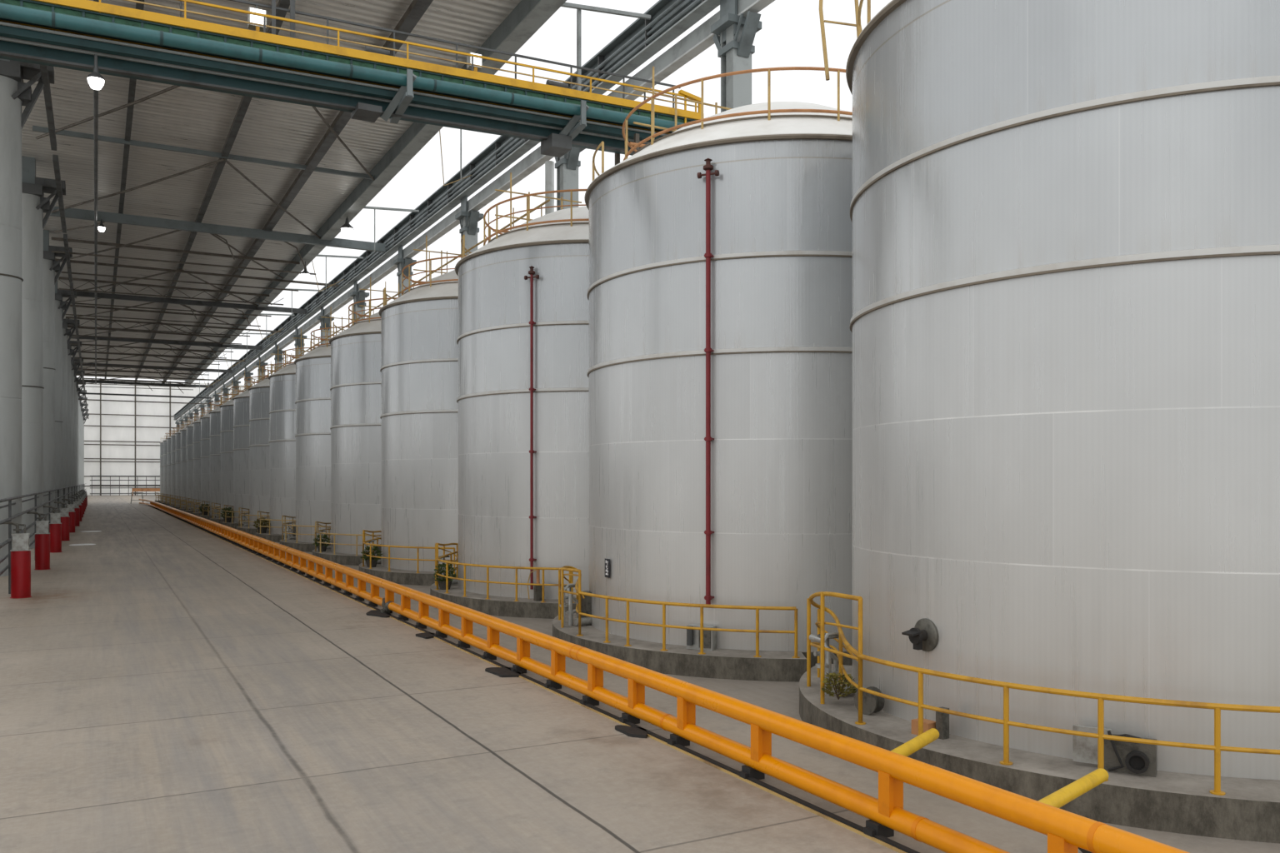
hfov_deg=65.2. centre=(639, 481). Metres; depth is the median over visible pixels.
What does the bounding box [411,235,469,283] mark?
railing
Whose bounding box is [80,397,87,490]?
concrete column
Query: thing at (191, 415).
steel column
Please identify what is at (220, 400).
roof railing
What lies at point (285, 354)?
roof railing
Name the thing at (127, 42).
bridge
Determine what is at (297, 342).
steel column
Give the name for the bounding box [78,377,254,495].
wall
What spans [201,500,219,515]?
railing
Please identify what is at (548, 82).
box
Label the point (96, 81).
hanging lamp
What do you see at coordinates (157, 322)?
rod
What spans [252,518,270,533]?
potted shrub
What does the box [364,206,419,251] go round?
strut
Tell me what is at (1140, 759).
housing
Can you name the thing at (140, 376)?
rod
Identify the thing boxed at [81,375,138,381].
rod
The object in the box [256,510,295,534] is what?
railing
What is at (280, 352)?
steel column
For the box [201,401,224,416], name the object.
roof railing
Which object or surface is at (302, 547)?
plinth
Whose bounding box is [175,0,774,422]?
girder
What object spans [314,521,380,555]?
railing
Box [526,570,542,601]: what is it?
post
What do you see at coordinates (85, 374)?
cross beam
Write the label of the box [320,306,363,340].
roof railing
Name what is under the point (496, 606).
plinth
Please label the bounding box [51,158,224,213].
rod
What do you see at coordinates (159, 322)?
rod
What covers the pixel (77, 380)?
concrete column
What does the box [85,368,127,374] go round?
rod
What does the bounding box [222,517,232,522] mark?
pot
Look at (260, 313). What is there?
strut
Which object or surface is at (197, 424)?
storage tank
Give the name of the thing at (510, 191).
railing
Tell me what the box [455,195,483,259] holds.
steel column
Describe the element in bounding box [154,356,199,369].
rod
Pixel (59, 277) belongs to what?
cross beam
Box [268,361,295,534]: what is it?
storage tank
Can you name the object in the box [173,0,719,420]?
girder
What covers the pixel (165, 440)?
storage tank
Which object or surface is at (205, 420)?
storage tank
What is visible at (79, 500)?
bollard
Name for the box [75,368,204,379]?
cross beam
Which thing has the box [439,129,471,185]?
strut
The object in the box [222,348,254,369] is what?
strut
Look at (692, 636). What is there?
electrical box
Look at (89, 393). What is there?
tie beam
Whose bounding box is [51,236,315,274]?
cross beam
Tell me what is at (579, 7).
strut
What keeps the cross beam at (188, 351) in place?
attached to the concrete column at (71, 352)
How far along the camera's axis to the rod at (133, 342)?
138.80 m
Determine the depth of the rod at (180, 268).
92.87 m
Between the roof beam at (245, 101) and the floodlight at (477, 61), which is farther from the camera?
the roof beam at (245, 101)
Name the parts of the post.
post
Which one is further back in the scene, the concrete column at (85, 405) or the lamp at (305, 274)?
the concrete column at (85, 405)
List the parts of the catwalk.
drop rod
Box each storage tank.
[160,441,163,500]
[162,439,166,501]
[166,436,170,502]
[170,434,175,504]
[175,430,180,505]
[180,427,186,506]
[185,420,194,508]
[192,418,200,510]
[200,413,209,513]
[209,406,220,515]
[219,398,233,519]
[232,389,249,523]
[248,377,269,528]
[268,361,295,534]
[294,340,330,542]
[329,312,380,554]
[378,270,458,572]
[455,206,589,599]
[584,101,852,651]
[845,0,1279,779]
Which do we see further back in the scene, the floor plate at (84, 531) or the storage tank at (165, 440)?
the storage tank at (165, 440)
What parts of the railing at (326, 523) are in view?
cage post, cage rail, rail, handrail, post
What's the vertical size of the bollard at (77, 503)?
2.670 m
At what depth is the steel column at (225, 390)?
184.88 m
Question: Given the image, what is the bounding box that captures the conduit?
[92,0,99,384]
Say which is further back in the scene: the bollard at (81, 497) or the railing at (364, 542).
the bollard at (81, 497)
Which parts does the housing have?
plate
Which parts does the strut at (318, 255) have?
hanger rod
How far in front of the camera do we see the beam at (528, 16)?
58.60 m
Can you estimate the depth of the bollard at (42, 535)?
45.82 m
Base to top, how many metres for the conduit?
1.550 m
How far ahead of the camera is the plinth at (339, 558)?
48.71 m
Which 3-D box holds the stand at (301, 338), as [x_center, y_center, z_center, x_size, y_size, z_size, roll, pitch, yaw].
[-23.866,-9.800,73.574,3.401,2.600,0.968,0,0,-29]
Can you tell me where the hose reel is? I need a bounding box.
[854,686,884,714]
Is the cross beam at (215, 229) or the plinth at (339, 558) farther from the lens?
the cross beam at (215, 229)
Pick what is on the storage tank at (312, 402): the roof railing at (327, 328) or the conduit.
the roof railing at (327, 328)
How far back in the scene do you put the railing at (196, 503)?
115.78 m
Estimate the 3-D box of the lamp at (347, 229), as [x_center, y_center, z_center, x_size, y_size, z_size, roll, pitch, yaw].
[-20.708,-18.045,70.700,0.900,1.410,0.900,0,0,-29]
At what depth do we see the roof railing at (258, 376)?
87.93 m
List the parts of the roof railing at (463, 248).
rim rail, post, post, post, rail, handrail, toe rail, post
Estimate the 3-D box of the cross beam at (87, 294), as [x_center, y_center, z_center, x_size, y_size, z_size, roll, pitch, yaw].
[-48.400,-18.275,107.055,23.301,1.353,6.737,0,0,-29]
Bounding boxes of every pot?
[201,510,208,515]
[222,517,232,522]
[257,527,267,533]
[317,545,327,552]
[365,559,378,567]
[437,580,451,589]
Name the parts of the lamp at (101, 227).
bulb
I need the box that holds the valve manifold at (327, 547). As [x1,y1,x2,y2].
[316,530,330,549]
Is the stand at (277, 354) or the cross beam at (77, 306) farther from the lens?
the cross beam at (77, 306)
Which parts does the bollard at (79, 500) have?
post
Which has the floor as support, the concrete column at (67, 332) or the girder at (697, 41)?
the concrete column at (67, 332)
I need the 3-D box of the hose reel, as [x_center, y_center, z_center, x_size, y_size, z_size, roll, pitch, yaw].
[3.547,3.390,15.471,0.240,0.401,0.400,0,0,-43]
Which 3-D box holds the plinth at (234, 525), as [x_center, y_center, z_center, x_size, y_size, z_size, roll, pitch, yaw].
[-31.799,3.820,90.030,10.730,0.460,9.994,0,0,-29]
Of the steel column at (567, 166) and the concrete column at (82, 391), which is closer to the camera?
the steel column at (567, 166)
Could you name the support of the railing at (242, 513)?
on the floor
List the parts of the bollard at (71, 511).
post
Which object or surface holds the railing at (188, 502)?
on the floor
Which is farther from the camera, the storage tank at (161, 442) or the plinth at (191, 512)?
the storage tank at (161, 442)
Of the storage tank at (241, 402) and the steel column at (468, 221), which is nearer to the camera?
the steel column at (468, 221)
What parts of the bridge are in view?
rail post, rail post, rail post, rail post, rail post, rail post, rail post, handrail, handrail, handrail, rail post, rail post, rail post, rail post, rail post, rail post, rail post, frame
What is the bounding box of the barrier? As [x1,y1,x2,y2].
[139,499,1189,852]
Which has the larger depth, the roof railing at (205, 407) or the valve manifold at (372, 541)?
the roof railing at (205, 407)
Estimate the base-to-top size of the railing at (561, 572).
1.536 m
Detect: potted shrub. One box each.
[198,504,209,515]
[220,507,234,522]
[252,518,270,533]
[312,534,331,552]
[360,545,383,567]
[433,563,456,589]
[820,672,856,699]
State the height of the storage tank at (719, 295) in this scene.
13.340 m
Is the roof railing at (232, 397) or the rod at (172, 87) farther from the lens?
the roof railing at (232, 397)
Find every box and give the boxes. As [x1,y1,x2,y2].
[364,45,389,55]
[545,80,568,88]
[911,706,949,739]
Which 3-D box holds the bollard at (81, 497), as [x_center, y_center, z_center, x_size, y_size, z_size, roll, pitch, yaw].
[-63.309,2.715,112.812,0.950,2.670,0.963,0,0,-29]
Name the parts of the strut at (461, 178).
hanger rod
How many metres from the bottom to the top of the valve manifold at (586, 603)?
1.054 m
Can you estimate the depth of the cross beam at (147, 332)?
125.46 m
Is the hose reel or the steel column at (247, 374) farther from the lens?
the steel column at (247, 374)
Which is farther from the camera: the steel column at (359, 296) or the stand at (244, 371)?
the stand at (244, 371)
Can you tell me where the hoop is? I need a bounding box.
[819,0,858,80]
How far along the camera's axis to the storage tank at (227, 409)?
95.66 m
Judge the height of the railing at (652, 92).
2.600 m
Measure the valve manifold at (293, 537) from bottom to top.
1.054 m
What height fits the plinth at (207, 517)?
0.460 m
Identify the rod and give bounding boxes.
[35,85,180,139]
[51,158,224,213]
[61,230,181,261]
[67,302,154,319]
[71,321,159,337]
[74,342,139,352]
[76,268,180,292]
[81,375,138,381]
[82,355,138,364]
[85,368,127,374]
[140,375,185,384]
[153,369,191,378]
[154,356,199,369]
[159,321,222,344]
[164,344,206,356]
[179,304,238,328]
[180,269,258,306]
[210,233,283,279]
[224,158,320,238]
[312,106,374,180]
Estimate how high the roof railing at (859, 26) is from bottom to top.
1.730 m
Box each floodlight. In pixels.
[247,6,266,31]
[466,52,482,71]
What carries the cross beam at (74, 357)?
attached to the concrete column at (80, 361)
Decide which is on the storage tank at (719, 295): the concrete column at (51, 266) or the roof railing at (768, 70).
the roof railing at (768, 70)
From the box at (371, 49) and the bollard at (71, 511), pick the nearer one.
the box at (371, 49)
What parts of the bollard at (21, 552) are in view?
post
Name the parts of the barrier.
post, post, post, post, post, post, post, post, post, post, post, post, post, post, post, post, post, post, post, post, post, post, post, post, post, post, post, post, post, post, post, post, post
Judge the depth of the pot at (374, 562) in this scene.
41.77 m
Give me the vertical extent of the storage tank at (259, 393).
13.340 m
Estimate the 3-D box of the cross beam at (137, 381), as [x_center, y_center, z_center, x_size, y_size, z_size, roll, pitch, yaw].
[-92.977,-18.215,185.219,19.727,1.110,0.425,0,0,-29]
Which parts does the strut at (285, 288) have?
hanger rod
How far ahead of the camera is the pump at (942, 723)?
13.97 m
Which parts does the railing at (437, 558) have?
cage post, post, cage post, cage rail, post, cage rail, cage post, cage post, post, post, handrail, rail, post, post, post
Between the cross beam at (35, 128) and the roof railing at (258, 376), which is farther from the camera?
the roof railing at (258, 376)
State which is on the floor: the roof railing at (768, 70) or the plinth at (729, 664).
the plinth at (729, 664)
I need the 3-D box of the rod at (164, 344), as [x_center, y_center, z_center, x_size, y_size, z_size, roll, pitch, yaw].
[-65.155,-18.790,142.715,8.874,0.241,17.064,0,0,-29]
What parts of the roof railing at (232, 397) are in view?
handrail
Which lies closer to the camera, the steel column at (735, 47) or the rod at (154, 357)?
the steel column at (735, 47)
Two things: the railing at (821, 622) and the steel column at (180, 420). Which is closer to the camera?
the railing at (821, 622)
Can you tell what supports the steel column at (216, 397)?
on the floor
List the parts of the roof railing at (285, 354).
rim rail, handrail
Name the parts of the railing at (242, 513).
handrail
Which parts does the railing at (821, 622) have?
cage post, cage post, cage post, cage rail, cage rail, cage rail, cage post, post, cage post, post, post, handrail, rail, post, post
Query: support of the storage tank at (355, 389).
on the floor
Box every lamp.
[86,55,104,89]
[97,219,105,231]
[300,261,309,279]
[340,216,353,236]
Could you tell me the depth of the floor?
15.50 m
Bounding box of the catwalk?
[220,199,549,403]
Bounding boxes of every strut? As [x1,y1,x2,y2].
[195,380,206,395]
[214,360,238,379]
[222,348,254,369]
[240,332,271,356]
[255,313,294,340]
[285,288,324,319]
[311,254,363,291]
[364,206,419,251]
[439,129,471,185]
[560,2,650,90]
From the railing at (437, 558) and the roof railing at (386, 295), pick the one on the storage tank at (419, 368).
the roof railing at (386, 295)
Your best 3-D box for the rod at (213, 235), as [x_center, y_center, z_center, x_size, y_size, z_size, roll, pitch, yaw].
[-32.775,-18.790,83.203,8.875,0.241,17.563,0,0,-29]
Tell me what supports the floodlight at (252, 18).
on the bridge
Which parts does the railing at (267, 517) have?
rail, handrail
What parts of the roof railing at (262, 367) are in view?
handrail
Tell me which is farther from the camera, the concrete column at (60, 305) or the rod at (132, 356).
the rod at (132, 356)
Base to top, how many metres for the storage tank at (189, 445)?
13.340 m
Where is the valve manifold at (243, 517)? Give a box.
[241,513,248,526]
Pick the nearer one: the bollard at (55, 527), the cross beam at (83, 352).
the bollard at (55, 527)
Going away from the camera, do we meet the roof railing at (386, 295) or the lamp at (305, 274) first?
the roof railing at (386, 295)
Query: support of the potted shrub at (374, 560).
on the floor
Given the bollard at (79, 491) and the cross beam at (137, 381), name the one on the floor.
the bollard at (79, 491)
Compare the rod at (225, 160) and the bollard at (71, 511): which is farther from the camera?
the bollard at (71, 511)
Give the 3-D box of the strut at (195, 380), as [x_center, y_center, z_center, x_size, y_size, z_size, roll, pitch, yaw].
[-82.800,-17.835,190.264,4.223,3.170,0.739,0,0,-29]
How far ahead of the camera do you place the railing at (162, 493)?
169.71 m
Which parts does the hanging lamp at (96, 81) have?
stem, bulb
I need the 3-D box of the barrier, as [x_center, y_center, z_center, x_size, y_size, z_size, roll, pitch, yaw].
[-40.695,3.554,92.277,3.385,0.991,195.010,0,0,-29]
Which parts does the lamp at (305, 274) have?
bulb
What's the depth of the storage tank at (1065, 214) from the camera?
12.91 m
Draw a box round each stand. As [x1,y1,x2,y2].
[226,380,244,398]
[238,370,264,392]
[252,360,283,383]
[270,345,295,372]
[291,329,319,358]
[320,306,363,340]
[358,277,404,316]
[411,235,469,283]
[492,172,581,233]
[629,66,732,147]
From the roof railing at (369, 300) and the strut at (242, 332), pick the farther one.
the strut at (242, 332)
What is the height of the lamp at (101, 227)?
0.906 m
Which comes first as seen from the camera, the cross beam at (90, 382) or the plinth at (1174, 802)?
the plinth at (1174, 802)
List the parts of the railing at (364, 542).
cage post, post, cage rail, post, rail, handrail, post, post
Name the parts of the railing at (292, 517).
post, post, cage rail, handrail, rail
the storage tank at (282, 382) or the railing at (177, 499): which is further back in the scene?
the railing at (177, 499)
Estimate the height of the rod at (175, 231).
0.421 m
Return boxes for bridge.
[0,0,704,164]
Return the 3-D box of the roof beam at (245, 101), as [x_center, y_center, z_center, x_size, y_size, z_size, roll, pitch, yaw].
[-52.748,-19.295,110.758,0.360,0.650,181.000,0,0,-29]
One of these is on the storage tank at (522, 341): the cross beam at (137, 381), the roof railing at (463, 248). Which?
the roof railing at (463, 248)
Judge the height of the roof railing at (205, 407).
1.730 m
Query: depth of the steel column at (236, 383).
171.44 m
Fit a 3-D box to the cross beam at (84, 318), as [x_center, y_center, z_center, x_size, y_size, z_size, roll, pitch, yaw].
[-55.079,-18.215,119.318,23.314,1.110,0.425,0,0,-29]
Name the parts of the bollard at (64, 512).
post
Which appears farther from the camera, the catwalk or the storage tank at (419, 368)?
the catwalk
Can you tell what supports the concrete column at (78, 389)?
on the floor
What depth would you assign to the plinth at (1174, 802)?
12.05 m
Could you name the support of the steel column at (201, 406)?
on the floor
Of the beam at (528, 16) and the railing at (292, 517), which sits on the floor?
the railing at (292, 517)
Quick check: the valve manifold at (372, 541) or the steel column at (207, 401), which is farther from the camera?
the steel column at (207, 401)
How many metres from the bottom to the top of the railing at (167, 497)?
1.536 m
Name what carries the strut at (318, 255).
attached to the beam at (528, 16)
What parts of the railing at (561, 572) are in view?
cage post, cage post, cage rail, cage rail, cage rail, cage post, cage post, post, post, post, post, rail, handrail, post, post, post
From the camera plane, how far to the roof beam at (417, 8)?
59.51 m
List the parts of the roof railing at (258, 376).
handrail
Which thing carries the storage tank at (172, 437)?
on the floor
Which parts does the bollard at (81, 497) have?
post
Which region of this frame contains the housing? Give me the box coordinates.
[1072,725,1156,777]
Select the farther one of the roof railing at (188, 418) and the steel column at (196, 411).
the steel column at (196, 411)
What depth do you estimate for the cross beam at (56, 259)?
89.25 m
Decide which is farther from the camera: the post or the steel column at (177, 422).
the steel column at (177, 422)
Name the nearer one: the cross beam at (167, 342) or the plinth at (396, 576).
the plinth at (396, 576)
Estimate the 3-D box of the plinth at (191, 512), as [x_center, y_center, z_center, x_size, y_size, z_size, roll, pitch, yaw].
[-51.777,3.820,126.747,10.730,0.460,9.994,0,0,-29]
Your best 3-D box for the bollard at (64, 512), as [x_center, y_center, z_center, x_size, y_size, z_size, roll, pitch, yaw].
[-39.476,2.715,68.345,1.035,2.670,0.775,0,0,-10]
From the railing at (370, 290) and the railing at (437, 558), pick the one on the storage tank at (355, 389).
the railing at (370, 290)
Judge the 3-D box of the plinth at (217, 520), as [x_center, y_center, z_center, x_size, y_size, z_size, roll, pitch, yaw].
[-36.794,3.820,99.209,10.730,0.460,9.994,0,0,-29]
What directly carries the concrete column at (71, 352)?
on the floor
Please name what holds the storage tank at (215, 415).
on the floor
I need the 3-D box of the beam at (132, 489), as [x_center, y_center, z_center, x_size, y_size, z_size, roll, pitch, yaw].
[-140.193,3.000,285.915,9.000,2.100,0.300,0,0,-29]
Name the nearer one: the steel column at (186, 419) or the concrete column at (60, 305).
the concrete column at (60, 305)
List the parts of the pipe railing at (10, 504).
post, rail, post, rail, rail, rail, rail, rail, post, post, post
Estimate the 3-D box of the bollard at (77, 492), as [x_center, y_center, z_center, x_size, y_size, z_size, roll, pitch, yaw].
[-75.353,2.715,134.948,0.950,2.670,0.963,0,0,-29]
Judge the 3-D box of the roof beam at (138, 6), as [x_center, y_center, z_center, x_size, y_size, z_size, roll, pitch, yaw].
[-57.184,-19.345,108.345,0.280,0.550,181.000,0,0,-29]
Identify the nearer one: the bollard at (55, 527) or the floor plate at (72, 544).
the bollard at (55, 527)
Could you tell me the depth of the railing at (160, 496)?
180.02 m
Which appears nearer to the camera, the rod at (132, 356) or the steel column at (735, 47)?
the steel column at (735, 47)
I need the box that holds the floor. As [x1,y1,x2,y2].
[0,495,1279,852]
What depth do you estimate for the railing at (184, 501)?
134.14 m
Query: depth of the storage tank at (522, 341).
30.81 m
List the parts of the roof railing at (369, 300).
rim rail, post, toe rail, rail, handrail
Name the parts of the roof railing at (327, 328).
rim rail, post, toe rail, rail, handrail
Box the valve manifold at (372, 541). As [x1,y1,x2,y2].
[364,540,380,564]
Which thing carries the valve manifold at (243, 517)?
on the floor
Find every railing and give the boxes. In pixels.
[0,483,86,594]
[158,493,166,501]
[161,493,169,503]
[165,494,175,504]
[170,495,178,504]
[175,495,186,507]
[180,496,193,508]
[181,417,199,424]
[186,498,200,510]
[187,412,209,424]
[193,499,209,513]
[195,407,217,419]
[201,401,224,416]
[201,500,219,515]
[210,394,239,411]
[211,502,223,519]
[221,385,252,404]
[224,505,248,523]
[235,375,268,391]
[238,507,269,528]
[250,363,284,386]
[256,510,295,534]
[270,347,313,374]
[281,515,330,543]
[297,326,348,358]
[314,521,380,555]
[333,297,398,336]
[361,530,454,574]
[383,255,465,305]
[435,543,574,603]
[460,189,589,258]
[558,565,799,658]
[592,66,852,180]
[806,591,1279,795]
[857,0,870,37]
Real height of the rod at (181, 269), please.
0.241 m
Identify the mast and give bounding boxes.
[271,0,294,69]
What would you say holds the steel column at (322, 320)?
on the floor
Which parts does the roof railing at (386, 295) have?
rim rail, post, post, rail, toe rail, post, handrail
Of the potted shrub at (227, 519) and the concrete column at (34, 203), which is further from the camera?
the potted shrub at (227, 519)
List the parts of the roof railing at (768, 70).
rim rail, post, post, post, handrail, toe rail, post, post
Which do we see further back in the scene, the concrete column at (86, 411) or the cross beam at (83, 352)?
the concrete column at (86, 411)
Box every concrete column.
[0,58,56,576]
[21,154,66,549]
[42,230,72,523]
[55,275,76,513]
[62,310,79,508]
[67,339,81,504]
[70,355,83,501]
[74,370,84,501]
[76,381,85,495]
[78,390,86,496]
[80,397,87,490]
[80,403,88,489]
[82,409,88,484]
[83,414,89,484]
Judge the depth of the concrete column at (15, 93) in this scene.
43.01 m
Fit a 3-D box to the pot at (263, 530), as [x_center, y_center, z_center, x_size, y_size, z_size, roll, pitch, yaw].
[-26.241,3.380,69.474,0.700,0.420,0.700,0,0,-29]
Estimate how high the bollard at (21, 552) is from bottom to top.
2.670 m
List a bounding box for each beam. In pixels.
[32,125,374,179]
[45,206,385,270]
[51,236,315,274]
[55,258,338,291]
[58,276,283,305]
[65,304,260,326]
[65,316,280,336]
[66,291,306,325]
[67,326,241,344]
[69,335,261,358]
[72,344,226,359]
[74,352,245,364]
[74,356,214,369]
[74,362,232,379]
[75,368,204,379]
[76,377,195,387]
[78,380,213,393]
[78,392,211,399]
[78,399,211,404]
[80,374,220,384]
[104,0,144,379]
[131,488,159,495]
[135,0,289,379]
[161,0,433,383]
[185,0,566,384]
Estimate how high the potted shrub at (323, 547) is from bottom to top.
0.906 m
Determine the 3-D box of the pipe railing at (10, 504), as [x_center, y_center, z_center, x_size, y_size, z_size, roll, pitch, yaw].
[-87.942,2.316,155.931,0.770,3.468,290.000,0,0,-29]
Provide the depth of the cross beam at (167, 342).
134.19 m
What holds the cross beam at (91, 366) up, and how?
attached to the beam at (528, 16)
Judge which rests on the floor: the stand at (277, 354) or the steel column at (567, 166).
the steel column at (567, 166)
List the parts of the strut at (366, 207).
hanger rod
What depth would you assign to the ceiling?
61.80 m
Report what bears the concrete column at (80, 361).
on the floor
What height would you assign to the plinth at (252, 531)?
0.460 m
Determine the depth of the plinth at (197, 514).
113.57 m
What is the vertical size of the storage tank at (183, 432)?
13.340 m
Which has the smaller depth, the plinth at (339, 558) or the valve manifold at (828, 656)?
the valve manifold at (828, 656)
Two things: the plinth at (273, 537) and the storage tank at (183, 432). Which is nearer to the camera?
the plinth at (273, 537)
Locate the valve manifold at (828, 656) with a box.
[809,632,858,694]
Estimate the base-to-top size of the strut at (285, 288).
3.170 m
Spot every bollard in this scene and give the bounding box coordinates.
[3,521,31,599]
[26,511,50,569]
[43,505,62,552]
[54,501,69,540]
[61,499,74,532]
[67,496,79,526]
[71,495,82,521]
[74,494,83,517]
[75,492,84,514]
[77,491,84,511]
[79,490,85,509]
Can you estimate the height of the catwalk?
4.837 m
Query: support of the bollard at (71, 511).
on the floor
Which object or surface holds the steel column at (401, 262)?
on the floor
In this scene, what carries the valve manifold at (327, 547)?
on the floor
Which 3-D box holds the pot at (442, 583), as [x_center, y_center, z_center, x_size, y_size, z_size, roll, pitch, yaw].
[-6.487,3.440,33.270,0.500,0.300,0.500,0,0,-29]
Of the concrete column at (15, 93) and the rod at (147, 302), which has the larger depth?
the rod at (147, 302)
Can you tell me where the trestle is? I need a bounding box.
[130,492,143,504]
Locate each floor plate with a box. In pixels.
[69,544,95,545]
[80,530,101,532]
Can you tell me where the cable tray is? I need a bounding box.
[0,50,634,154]
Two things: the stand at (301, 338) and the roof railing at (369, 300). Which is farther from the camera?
the stand at (301, 338)
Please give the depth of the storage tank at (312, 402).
58.70 m
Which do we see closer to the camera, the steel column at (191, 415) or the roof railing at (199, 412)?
the roof railing at (199, 412)
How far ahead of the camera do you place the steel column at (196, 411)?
238.66 m
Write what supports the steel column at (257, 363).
on the floor
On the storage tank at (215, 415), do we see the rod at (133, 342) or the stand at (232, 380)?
the stand at (232, 380)
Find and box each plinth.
[185,510,197,514]
[192,512,201,516]
[200,515,215,519]
[210,517,224,524]
[222,521,247,529]
[236,525,257,534]
[255,531,291,542]
[279,538,330,552]
[312,549,376,565]
[359,563,456,585]
[430,583,575,619]
[552,609,852,681]
[799,664,1279,844]
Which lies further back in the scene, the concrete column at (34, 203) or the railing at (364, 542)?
the concrete column at (34, 203)
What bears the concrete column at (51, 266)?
on the floor
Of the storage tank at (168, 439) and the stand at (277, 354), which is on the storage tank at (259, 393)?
the stand at (277, 354)
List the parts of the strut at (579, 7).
hanger rod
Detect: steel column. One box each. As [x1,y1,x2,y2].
[175,419,179,431]
[179,416,184,429]
[183,416,189,427]
[187,409,194,423]
[193,405,199,419]
[198,400,206,418]
[205,395,213,414]
[212,390,220,407]
[220,382,230,403]
[230,375,240,396]
[242,365,253,389]
[255,355,267,381]
[271,342,284,369]
[291,326,306,359]
[317,306,334,344]
[350,280,369,323]
[393,245,416,297]
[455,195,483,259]
[554,146,585,210]
[710,0,761,112]
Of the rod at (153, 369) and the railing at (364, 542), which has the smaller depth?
the railing at (364, 542)
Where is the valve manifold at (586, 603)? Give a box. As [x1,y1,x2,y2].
[559,583,592,627]
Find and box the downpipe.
[545,160,554,214]
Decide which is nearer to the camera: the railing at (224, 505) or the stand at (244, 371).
the railing at (224, 505)
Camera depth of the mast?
25.11 m
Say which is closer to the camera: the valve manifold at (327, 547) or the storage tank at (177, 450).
the valve manifold at (327, 547)
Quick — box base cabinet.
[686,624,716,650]
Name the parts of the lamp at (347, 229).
bulb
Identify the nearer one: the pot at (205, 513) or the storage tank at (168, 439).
the pot at (205, 513)
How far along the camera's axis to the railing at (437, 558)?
30.87 m
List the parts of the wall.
wall post, wall post, wall post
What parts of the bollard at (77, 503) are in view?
post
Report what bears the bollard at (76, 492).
on the floor
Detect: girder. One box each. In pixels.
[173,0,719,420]
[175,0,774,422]
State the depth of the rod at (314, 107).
55.08 m
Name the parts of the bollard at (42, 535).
post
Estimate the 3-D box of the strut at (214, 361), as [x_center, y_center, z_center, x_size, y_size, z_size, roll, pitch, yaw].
[-66.551,-17.835,160.398,4.223,3.170,0.739,0,0,-29]
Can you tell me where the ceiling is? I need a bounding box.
[21,0,521,380]
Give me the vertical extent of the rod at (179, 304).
0.241 m
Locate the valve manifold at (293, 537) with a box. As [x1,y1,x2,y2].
[283,522,295,539]
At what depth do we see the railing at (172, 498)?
151.30 m
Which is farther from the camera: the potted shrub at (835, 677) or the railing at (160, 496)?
the railing at (160, 496)
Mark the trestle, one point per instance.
(131, 492)
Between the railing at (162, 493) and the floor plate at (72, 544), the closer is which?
the floor plate at (72, 544)
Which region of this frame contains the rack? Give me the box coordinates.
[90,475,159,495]
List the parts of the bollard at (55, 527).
post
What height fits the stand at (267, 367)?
2.600 m
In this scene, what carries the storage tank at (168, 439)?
on the floor
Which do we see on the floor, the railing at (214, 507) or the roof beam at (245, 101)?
the railing at (214, 507)
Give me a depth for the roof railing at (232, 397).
97.73 m
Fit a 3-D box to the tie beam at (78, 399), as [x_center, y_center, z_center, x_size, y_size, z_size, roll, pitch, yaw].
[-94.304,-15.225,191.006,22.900,0.150,0.300,0,0,-29]
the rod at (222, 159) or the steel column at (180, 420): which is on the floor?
the steel column at (180, 420)
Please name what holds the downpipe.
on the floor
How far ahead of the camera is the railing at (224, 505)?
86.49 m
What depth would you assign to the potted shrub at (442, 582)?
33.14 m
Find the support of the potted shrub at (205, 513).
on the floor
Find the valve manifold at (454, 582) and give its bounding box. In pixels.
[435,555,458,585]

